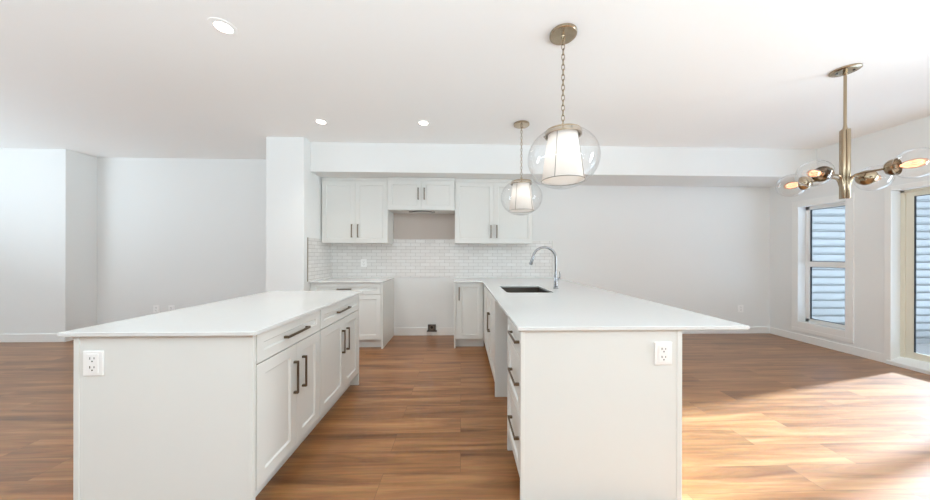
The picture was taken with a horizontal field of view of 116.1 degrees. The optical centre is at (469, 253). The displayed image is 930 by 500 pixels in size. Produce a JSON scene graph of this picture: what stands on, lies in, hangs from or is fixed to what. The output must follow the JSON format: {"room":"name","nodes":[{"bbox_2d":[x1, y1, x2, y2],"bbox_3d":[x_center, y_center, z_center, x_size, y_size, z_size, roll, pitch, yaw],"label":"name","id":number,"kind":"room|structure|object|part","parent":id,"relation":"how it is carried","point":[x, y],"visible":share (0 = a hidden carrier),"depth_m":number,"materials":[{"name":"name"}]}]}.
{"room":"kitchen","nodes":[
{"label":"kitchen","id":0,"kind":"room"},
{"bbox_2d":[0,148,96,333],"bbox_3d":[-6.750,-0.128,4.425,1.780,2.790,0.515,0,0,-2],"label":"wall","id":1,"kind":"structure","parent":0,"point":[48,197],"depth_m":4.19,"materials":[{"name":"white paint"}]},
{"bbox_2d":[0,334,73,341],"bbox_3d":[-5.147,1.213,4.393,4.990,0.118,0.379,0,0,-2],"label":"baseboard","id":2,"kind":"structure","parent":1,"relation":"attached to","point":[3,337],"depth_m":4.17,"materials":[{"name":"white paint"}]},
{"bbox_2d":[97,157,265,324],"bbox_3d":[-4.262,-0.121,4.685,3.210,2.790,0.150,0,0,-2],"label":"wall","id":3,"kind":"structure","parent":0,"point":[181,233],"depth_m":4.60,"materials":[{"name":"white paint"}]},
{"bbox_2d":[153,305,159,312],"bbox_3d":[-4.957,0.872,4.583,0.092,0.118,0.010,0,0,-2],"label":"wall outlet","id":4,"kind":"object","parent":3,"relation":"attached to","point":[156,308],"visible":1,"depth_m":4.58,"materials":[{"name":"white plastic"}]},
{"bbox_2d":[168,305,174,310],"bbox_3d":[-4.727,0.873,4.590,0.092,0.118,0.010,0,0,-2],"label":"wall outlet","id":5,"kind":"object","parent":3,"relation":"attached to","point":[170,307],"visible":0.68,"depth_m":4.59,"materials":[{"name":"white plastic"}]},
{"bbox_2d":[266,137,321,291],"bbox_3d":[-2.404,-0.116,4.277,0.480,2.790,1.080,0,0,-2],"label":"wall","id":6,"kind":"structure","parent":0,"point":[293,192],"depth_m":3.74,"materials":[{"name":"white paint"}]},
{"bbox_2d":[307,237,330,281],"bbox_3d":[-2.156,0.072,4.183,0.010,0.584,0.704,0,0,-2],"label":"tile backsplash","id":7,"kind":"structure","parent":6,"relation":"attached to","point":[318,253],"depth_m":4.12,"materials":[{"name":"white tile"}]},
{"bbox_3d":[-2.145,0.072,3.833,0.010,0.584,0.004,0,0,-2],"label":"edge trim","id":8,"kind":"part","parent":7,"relation":"part of","materials":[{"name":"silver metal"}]},
{"bbox_2d":[0,0,929,158],"bbox_3d":[-1.251,-1.583,1.282,12.870,0.150,7.140,0,0,-2],"label":"ceiling","id":9,"kind":"structure","parent":0,"point":[96,78],"depth_m":2.40,"materials":[{"name":"white paint"}]},
{"bbox_2d":[207,17,238,35],"bbox_3d":[-1.639,-1.506,1.928,0.160,0.006,0.160,0,0,-2],"label":"recessed light","id":10,"kind":"object","parent":9,"relation":"in","point":[224,27],"visible":1,"depth_m":1.92,"materials":[{"name":"white paint"}]},
{"bbox_2d":[313,118,328,124],"bbox_3d":[-1.700,-1.506,3.309,0.160,0.006,0.160,0,0,-2],"label":"recessed light","id":11,"kind":"object","parent":9,"relation":"in","point":[318,121],"visible":1,"depth_m":3.30,"materials":[{"name":"white"}]},
{"bbox_2d":[416,120,430,125],"bbox_3d":[-0.534,-1.503,3.330,0.160,0.006,0.160,0,0,-2],"label":"recessed light","id":12,"kind":"object","parent":9,"relation":"in","point":[419,122],"visible":1,"depth_m":3.32,"materials":[{"name":"white"}]},
{"bbox_2d":[501,120,541,215],"bbox_3d":[0.594,-0.975,3.350,0.472,1.057,0.472,0,0,-2],"label":"pendant lamp","id":13,"kind":"object","parent":9,"relation":"hanging from","point":[521,201],"visible":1,"depth_m":3.26,"materials":[{"name":"white fabric"}]},
{"bbox_3d":[0.593,-0.656,3.350,0.282,0.315,0.282,0,0,-2],"label":"lamp shade","id":14,"kind":"part","parent":13,"relation":"part of","materials":[{"name":"white fabric"}]},
{"bbox_2d":[510,209,532,211],"bbox_3d":[0.593,-0.503,3.350,0.274,0.001,0.274,0,0,-2],"label":"diffuser","id":15,"kind":"object","parent":13,"relation":"attached to","point":[516,210],"depth_m":3.36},
{"bbox_3d":[0.593,-0.638,3.350,0.472,0.382,0.472,0,0,-2],"label":"glass globe","id":16,"kind":"part","parent":13,"relation":"part of"},
{"bbox_3d":[0.594,-1.169,3.350,0.020,0.604,0.020,0,0,43],"label":"chain","id":17,"kind":"part","parent":13,"relation":"part of","materials":[{"name":"gold metal"}]},
{"bbox_2d":[528,23,600,188],"bbox_3d":[0.634,-0.975,1.976,0.472,1.057,0.472,0,0,-2],"label":"pendant lamp","id":18,"kind":"object","parent":9,"relation":"hanging from","point":[563,163],"visible":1,"depth_m":1.89,"materials":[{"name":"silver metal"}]},
{"bbox_2d":[542,176,583,184],"bbox_3d":[0.632,-0.503,1.976,0.274,0.001,0.274,0,0,-2],"label":"diffuser","id":19,"kind":"object","parent":18,"relation":"attached to","point":[558,180],"depth_m":1.99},
{"bbox_3d":[0.634,-1.168,1.976,0.020,0.604,0.020,0,0,43],"label":"chain","id":20,"kind":"part","parent":18,"relation":"part of","materials":[{"name":"gold metal"}]},
{"bbox_3d":[0.633,-0.656,1.976,0.282,0.315,0.282,0,0,-2],"label":"lamp shade","id":21,"kind":"part","parent":18,"relation":"part of","materials":[{"name":"white fabric"}]},
{"bbox_3d":[0.633,-0.638,1.976,0.472,0.382,0.472,0,0,-2],"label":"glass globe","id":22,"kind":"part","parent":18,"relation":"part of"},
{"bbox_2d":[775,63,926,198],"bbox_3d":[3.049,-0.973,2.358,0.685,1.048,0.685,0,0,33],"label":"chandelier","id":23,"kind":"object","parent":9,"relation":"hanging from","point":[893,166],"visible":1,"depth_m":2.34,"materials":[{"name":"gold metal"}]},
{"bbox_2d":[819,172,828,176],"bbox_3d":[2.821,-0.636,2.310,0.052,0.036,0.036,0,0,-12],"label":"socket","id":24,"kind":"object","parent":23,"relation":"attached to","point":[822,174],"depth_m":2.30,"materials":[{"name":"gold metal"}]},
{"bbox_3d":[3.027,-0.600,2.465,0.022,0.085,0.192,0,0,-11],"label":"arm","id":25,"kind":"part","parent":23,"relation":"part of","materials":[{"name":"gold metal"}]},
{"bbox_3d":[2.941,-0.600,2.334,0.192,0.085,0.022,0,0,-13],"label":"arm","id":26,"kind":"part","parent":23,"relation":"part of","materials":[{"name":"gold metal"}]},
{"bbox_3d":[3.050,-1.241,2.358,0.044,0.477,0.044,0,0,-2],"label":"rod","id":27,"kind":"part","parent":23,"relation":"part of","materials":[{"name":"gold metal"}]},
{"bbox_3d":[3.069,-0.600,2.250,0.050,0.085,0.190,0,0,-2],"label":"arm","id":28,"kind":"part","parent":23,"relation":"part of","materials":[{"name":"gold metal"}]},
{"bbox_2d":[0,333,929,499],"bbox_3d":[-1.259,1.342,1.282,12.870,0.120,7.140,0,0,-2],"label":"floor","id":29,"kind":"structure","parent":0,"point":[766,416],"depth_m":2.14,"materials":[{"name":"brown wood"}]},
{"bbox_2d":[73,310,319,499],"bbox_3d":[-1.454,0.835,1.714,0.856,0.892,0.664,0,0,-2],"label":"base cabinet","id":30,"kind":"object","parent":29,"relation":"on","point":[167,417],"visible":0.85,"depth_m":1.39,"materials":[{"name":"white paint"}]},
{"bbox_2d":[83,351,103,375],"bbox_3d":[-1.779,0.516,1.369,0.092,0.118,0.010,0,0,-2],"label":"wall outlet","id":31,"kind":"object","parent":30,"relation":"attached to","point":[93,361],"visible":1,"depth_m":1.37,"materials":[{"name":"white plastic"}]},
{"bbox_2d":[87,354,97,372],"bbox_3d":[-1.779,0.516,1.367,0.052,0.092,0.004,0,0,-2],"label":"receptacle","id":32,"kind":"object","parent":31,"relation":"attached to","point":[92,359],"depth_m":1.36,"materials":[{"name":"white plastic"}]},
{"bbox_3d":[-1.458,0.835,1.393,0.792,0.892,0.018,0,0,-2],"label":"panel","id":33,"kind":"part","parent":30,"relation":"part of","materials":[{"name":"white paint"}]},
{"bbox_3d":[-1.060,0.852,1.593,0.020,0.613,0.346,0,0,-2],"label":"door","id":34,"kind":"part","parent":30,"relation":"part of","materials":[{"name":"white paint"}]},
{"bbox_3d":[-1.064,0.466,1.736,0.020,0.145,0.634,0,0,-2],"label":"drawer","id":35,"kind":"part","parent":30,"relation":"part of","materials":[{"name":"white paint"}]},
{"bbox_3d":[-1.040,0.737,1.738,0.028,0.195,0.014,0,0,-2],"label":"handle","id":36,"kind":"part","parent":30,"relation":"part of","materials":[{"name":"brown metal"}]},
{"bbox_3d":[-1.040,0.470,1.756,0.028,0.014,0.240,0,0,-2],"label":"handle","id":37,"kind":"part","parent":30,"relation":"part of","materials":[{"name":"brown metal"}]},
{"bbox_3d":[-1.043,0.737,1.830,0.028,0.195,0.014,0,0,-2],"label":"handle","id":38,"kind":"part","parent":30,"relation":"part of","materials":[{"name":"brown metal"}]},
{"bbox_3d":[-1.070,0.852,1.911,0.020,0.613,0.285,0,0,-2],"label":"door","id":39,"kind":"part","parent":30,"relation":"part of","materials":[{"name":"white paint"}]},
{"bbox_2d":[308,295,358,434],"bbox_3d":[-1.468,0.834,2.444,0.838,0.892,0.793,0,0,-2],"label":"base cabinet","id":40,"kind":"object","parent":29,"relation":"on","point":[339,322],"visible":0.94,"depth_m":2.37,"materials":[{"name":"white paint"}]},
{"bbox_2d":[58,291,362,336],"bbox_3d":[-1.488,0.376,2.116,0.895,0.020,1.518,0,0,-2],"label":"countertop","id":41,"kind":"structure","parent":40,"relation":"on","point":[251,315],"depth_m":1.67,"materials":[{"name":"white stone"}]},
{"bbox_3d":[-1.081,0.852,2.273,0.020,0.613,0.418,0,0,-2],"label":"door","id":42,"kind":"part","parent":40,"relation":"part of","materials":[{"name":"white paint"}]},
{"bbox_3d":[-1.086,0.466,2.447,0.020,0.145,0.766,0,0,-2],"label":"drawer","id":43,"kind":"part","parent":40,"relation":"part of","materials":[{"name":"white paint"}]},
{"bbox_3d":[-1.062,0.737,2.440,0.028,0.195,0.014,0,0,-2],"label":"handle","id":44,"kind":"part","parent":40,"relation":"part of","materials":[{"name":"brown metal"}]},
{"bbox_3d":[-1.062,0.470,2.452,0.028,0.014,0.245,0,0,-2],"label":"handle","id":45,"kind":"part","parent":40,"relation":"part of","materials":[{"name":"brown metal"}]},
{"bbox_3d":[-1.065,0.737,2.534,0.028,0.195,0.014,0,0,-2],"label":"handle","id":46,"kind":"part","parent":40,"relation":"part of","materials":[{"name":"brown metal"}]},
{"bbox_3d":[-1.093,0.852,2.657,0.020,0.613,0.345,0,0,-2],"label":"door","id":47,"kind":"part","parent":40,"relation":"part of","materials":[{"name":"white paint"}]},
{"bbox_3d":[-1.494,0.834,2.831,0.810,0.892,0.018,0,0,-2],"label":"panel","id":48,"kind":"part","parent":40,"relation":"part of","materials":[{"name":"white paint"}]},
{"bbox_2d":[310,279,393,348],"bbox_3d":[-1.673,0.834,4.211,0.974,0.892,0.674,0,0,-2],"label":"base cabinet","id":49,"kind":"object","parent":29,"relation":"on","point":[376,302],"visible":0.37,"depth_m":3.92,"materials":[{"name":"white paint"}]},
{"bbox_3d":[-1.661,0.467,3.912,0.917,0.149,0.020,0,0,-2],"label":"drawer","id":50,"kind":"part","parent":49,"relation":"part of","materials":[{"name":"white paint"}]},
{"bbox_2d":[309,277,393,282],"bbox_3d":[-1.670,0.376,4.211,0.983,0.020,0.672,0,0,-2],"label":"countertop","id":51,"kind":"structure","parent":49,"relation":"on","point":[331,279],"depth_m":4.01,"materials":[{"name":"white stone"}]},
{"bbox_3d":[-1.433,0.853,3.920,0.457,0.609,0.020,0,0,-2],"label":"door","id":52,"kind":"part","parent":49,"relation":"part of","materials":[{"name":"white paint"}]},
{"bbox_3d":[-1.197,0.835,4.239,0.022,0.892,0.648,0,0,-2],"label":"panel","id":53,"kind":"part","parent":49,"relation":"part of","materials":[{"name":"white paint"}]},
{"bbox_2d":[454,283,483,347],"bbox_3d":[-0.022,0.838,4.262,0.412,0.892,0.674,0,0,-2],"label":"base cabinet","id":54,"kind":"object","parent":29,"relation":"on","point":[468,297],"visible":0.94,"depth_m":3.96,"materials":[{"name":"white paint"}]},
{"bbox_3d":[-0.217,0.838,4.269,0.022,0.892,0.648,0,0,-2],"label":"panel","id":55,"kind":"part","parent":54,"relation":"part of","materials":[{"name":"white paint"}]},
{"bbox_2d":[484,286,507,396],"bbox_3d":[0.505,0.840,3.290,0.658,0.892,1.350,0,0,-2],"label":"base cabinet","id":56,"kind":"object","parent":29,"relation":"on","point":[495,318],"visible":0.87,"depth_m":2.61,"materials":[{"name":"white paint"}]},
{"bbox_3d":[0.213,0.780,3.324,0.020,0.765,0.456,0,0,-2],"label":"door","id":57,"kind":"part","parent":56,"relation":"part of","materials":[{"name":"white paint"}]},
{"bbox_3d":[0.227,0.780,2.862,0.020,0.765,0.461,0,0,-2],"label":"door","id":58,"kind":"part","parent":56,"relation":"part of","materials":[{"name":"white paint"}]},
{"bbox_3d":[0.540,0.840,2.625,0.630,0.892,0.018,0,0,-2],"label":"panel","id":59,"kind":"part","parent":56,"relation":"part of","materials":[{"name":"white paint"}]},
{"bbox_2d":[454,277,748,330],"bbox_3d":[0.608,0.382,3.050,1.597,0.020,3.135,0,0,-2],"label":"countertop","id":60,"kind":"structure","parent":56,"relation":"on","point":[573,306],"depth_m":1.88,"materials":[{"name":"white stone"}]},
{"bbox_2d":[501,287,549,292],"bbox_3d":[0.578,0.495,3.099,0.484,0.204,0.634,0,0,-2],"label":"sink","id":61,"kind":"object","parent":60,"relation":"in","point":[507,289],"visible":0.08,"depth_m":3.41,"materials":[{"name":"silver metal"}]},
{"bbox_2d":[529,246,560,288],"bbox_3d":[0.805,0.144,3.116,0.344,0.456,0.054,0,0,-2],"label":"faucet","id":62,"kind":"object","parent":60,"relation":"on","point":[556,278],"visible":1,"depth_m":3.11,"materials":[{"name":"silver metal"}]},
{"bbox_3d":[0.801,0.069,3.116,0.270,0.307,0.026,0,0,-2],"label":"spout","id":63,"kind":"part","parent":62,"relation":"part of","materials":[{"name":"silver metal"}]},
{"bbox_2d":[507,318,681,499],"bbox_3d":[0.662,0.840,1.713,0.875,0.892,0.428,0,0,-2],"label":"base cabinet","id":64,"kind":"object","parent":29,"relation":"on","point":[591,414],"visible":0.87,"depth_m":1.50,"materials":[{"name":"white paint"}]},
{"bbox_3d":[0.562,0.840,1.915,0.630,0.892,0.018,0,0,-2],"label":"panel","id":65,"kind":"part","parent":64,"relation":"part of","materials":[{"name":"white paint"}]},
{"bbox_3d":[0.241,0.971,1.628,0.028,0.014,0.215,0,0,-2],"label":"handle","id":66,"kind":"part","parent":64,"relation":"part of","materials":[{"name":"brown metal"}]},
{"bbox_3d":[0.242,0.686,1.628,0.028,0.014,0.215,0,0,-2],"label":"handle","id":67,"kind":"part","parent":64,"relation":"part of","materials":[{"name":"brown metal"}]},
{"bbox_3d":[0.242,0.464,1.628,0.028,0.014,0.215,0,0,-2],"label":"handle","id":68,"kind":"part","parent":64,"relation":"part of","materials":[{"name":"brown metal"}]},
{"bbox_3d":[0.263,1.009,1.701,0.020,0.306,0.384,0,0,-2],"label":"drawer","id":69,"kind":"part","parent":64,"relation":"part of","materials":[{"name":"white paint"}]},
{"bbox_3d":[0.264,0.699,1.701,0.020,0.300,0.384,0,0,-2],"label":"drawer","id":70,"kind":"part","parent":64,"relation":"part of","materials":[{"name":"white paint"}]},
{"bbox_3d":[0.264,0.470,1.701,0.020,0.145,0.384,0,0,-2],"label":"drawer","id":71,"kind":"part","parent":64,"relation":"part of","materials":[{"name":"white paint"}]},
{"bbox_2d":[654,342,671,364],"bbox_3d":[1.004,0.517,1.506,0.092,0.118,0.010,0,0,-2],"label":"wall outlet","id":72,"kind":"object","parent":64,"relation":"attached to","point":[662,351],"visible":1,"depth_m":1.50,"materials":[{"name":"white plastic"}]},
{"bbox_2d":[659,345,668,362],"bbox_3d":[1.004,0.517,1.504,0.052,0.092,0.004,0,0,-2],"label":"receptacle","id":73,"kind":"object","parent":72,"relation":"attached to","point":[663,349],"depth_m":1.50,"materials":[{"name":"white plastic"}]},
{"bbox_2d":[310,142,816,186],"bbox_3d":[1.385,-1.301,4.330,7.090,0.400,0.630,0,0,-2],"label":"wall","id":74,"kind":"structure","parent":0,"point":[618,165],"depth_m":4.04,"materials":[{"name":"white paint"}]},
{"bbox_2d":[393,185,769,327],"bbox_3d":[1.367,-0.106,4.790,7.090,2.790,0.290,0,0,-2],"label":"wall","id":75,"kind":"structure","parent":0,"point":[702,250],"depth_m":4.70,"materials":[{"name":"white paint"}]},
{"bbox_2d":[322,177,392,243],"bbox_3d":[-1.675,-0.633,4.356,0.950,0.948,0.368,0,0,-2],"label":"upper cabinet","id":76,"kind":"object","parent":75,"relation":"attached to","point":[354,210],"visible":0.98,"depth_m":4.21,"materials":[{"name":"white paint"}]},
{"bbox_3d":[-1.903,-0.613,4.203,0.475,0.898,0.020,0,0,-2],"label":"door","id":77,"kind":"part","parent":76,"relation":"part of","materials":[{"name":"white paint"}]},
{"bbox_3d":[-1.432,-0.611,4.218,0.461,0.898,0.020,0,0,-2],"label":"door","id":78,"kind":"part","parent":76,"relation":"part of","materials":[{"name":"white paint"}]},
{"bbox_2d":[387,177,454,213],"bbox_3d":[-0.713,-0.870,4.366,0.970,0.470,0.408,0,0,-2],"label":"upper cabinet","id":79,"kind":"object","parent":75,"relation":"attached to","point":[405,194],"visible":0.99,"depth_m":4.20,"materials":[{"name":"white paint"}]},
{"bbox_3d":[-0.946,-0.853,4.193,0.484,0.427,0.020,0,0,-2],"label":"door","id":80,"kind":"part","parent":79,"relation":"part of","materials":[{"name":"white paint"}]},
{"bbox_3d":[-0.464,-0.851,4.208,0.474,0.427,0.020,0,0,-2],"label":"door","id":81,"kind":"part","parent":79,"relation":"part of","materials":[{"name":"white paint"}]},
{"bbox_2d":[394,327,453,335],"bbox_3d":[-0.717,1.221,4.573,0.957,0.125,0.014,0,0,-2],"label":"baseboard","id":82,"kind":"structure","parent":75,"relation":"attached to","point":[404,331],"depth_m":4.57,"materials":[{"name":"white paint"}]},
{"bbox_2d":[394,214,454,238],"bbox_3d":[-0.719,-0.446,4.578,0.964,0.422,0.004,0,0,-2],"label":"wall panel","id":83,"kind":"object","parent":75,"relation":"attached to","point":[406,226],"depth_m":4.58,"materials":[{"name":"beige paint"}]},
{"bbox_2d":[427,324,436,331],"bbox_3d":[-0.600,1.164,4.555,0.156,0.115,0.028,0,0,-2],"label":"receptacle","id":84,"kind":"object","parent":75,"relation":"attached to","point":[431,327],"visible":1,"depth_m":4.55,"materials":[{"name":"grey"}]},
{"bbox_2d":[331,239,551,276],"bbox_3d":[-0.424,0.067,4.584,3.481,0.603,0.010,0,0,-2],"label":"tile backsplash","id":85,"kind":"structure","parent":75,"relation":"attached to","point":[404,257],"depth_m":4.58,"materials":[{"name":"white tile"}]},
{"bbox_2d":[361,259,366,266],"bbox_3d":[-1.663,0.142,4.537,0.092,0.118,0.010,0,0,-2],"label":"wall outlet","id":86,"kind":"object","parent":85,"relation":"attached to","point":[363,261],"visible":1,"depth_m":4.53,"materials":[{"name":"white plastic"}]},
{"bbox_2d":[455,179,532,243],"bbox_3d":[0.349,-0.628,4.419,1.152,0.948,0.368,0,0,-2],"label":"upper cabinet","id":87,"kind":"object","parent":75,"relation":"attached to","point":[481,217],"visible":0.99,"depth_m":4.26,"materials":[{"name":"white paint"}]},
{"bbox_3d":[0.067,-0.605,4.264,0.565,0.893,0.020,0,0,-2],"label":"door","id":88,"kind":"part","parent":87,"relation":"part of","materials":[{"name":"white paint"}]},
{"bbox_3d":[0.637,-0.603,4.282,0.569,0.893,0.020,0,0,-2],"label":"door","id":89,"kind":"part","parent":87,"relation":"part of","materials":[{"name":"white paint"}]},
{"bbox_2d":[682,327,769,333],"bbox_3d":[3.056,1.240,4.690,3.686,0.105,0.014,0,0,-2],"label":"baseboard","id":90,"kind":"structure","parent":75,"relation":"attached to","point":[751,329],"depth_m":4.72,"materials":[{"name":"white paint"}]},
{"bbox_2d":[738,305,742,311],"bbox_3d":[4.418,0.891,4.734,0.092,0.118,0.010,0,0,-2],"label":"wall outlet","id":91,"kind":"object","parent":75,"relation":"attached to","point":[740,307],"visible":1,"depth_m":4.73,"materials":[{"name":"white plastic"}]},
{"bbox_2d":[770,116,929,359],"bbox_3d":[5.097,-0.097,1.479,0.160,2.790,7.140,0,0,-2],"label":"wall","id":92,"kind":"structure","parent":0,"point":[879,147],"depth_m":3.64,"materials":[{"name":"white paint"}]},
{"bbox_2d":[792,192,854,343],"bbox_3d":[5.004,0.180,4.080,0.173,1.945,0.695,0,0,-2],"label":"window","id":93,"kind":"structure","parent":92,"relation":"in","point":[847,335],"depth_m":4.18,"materials":[{"name":"white paint"}]},
{"bbox_3d":[5.060,0.153,4.082,0.060,1.710,0.535,0,0,-2],"label":"sash frame","id":94,"kind":"part","parent":93,"relation":"part of","materials":[{"name":"white paint"}]},
{"bbox_2d":[770,327,883,362],"bbox_3d":[4.925,1.245,4.107,0.014,0.105,1.295,0,0,-2],"label":"baseboard","id":95,"kind":"structure","parent":92,"relation":"attached to","point":[868,354],"depth_m":3.95,"materials":[{"name":"white paint"}]},
{"bbox_2d":[884,180,929,374],"bbox_3d":[5.043,0.251,2.708,0.190,2.095,1.510,0,0,-2],"label":"door","id":96,"kind":"structure","parent":92,"relation":"in","point":[909,359],"depth_m":3.37,"materials":[{"name":"white paint"}]},
{"bbox_3d":[5.108,0.233,2.710,0.060,1.950,1.400,0,0,-2],"label":"frame","id":97,"kind":"part","parent":96,"relation":"part of","materials":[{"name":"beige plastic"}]},
{"bbox_2d":[812,195,929,343],"bbox_3d":[7.955,-0.858,5.349,5.770,4.968,0.200,0,0,-2],"label":"wall","id":98,"kind":"structure","parent":0,"point":[828,223],"depth_m":5.25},
{"label":"outside","id":99,"kind":"structure","parent":0,"visible":0},
{"bbox_2d":[916,344,929,354],"bbox_3d":[10.585,1.732,0.829,10.780,0.200,17.000,0,0,-2],"label":"ground","id":100,"kind":"structure","parent":99,"point":[920,348],"depth_m":4.93,"materials":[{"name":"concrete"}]}
]}

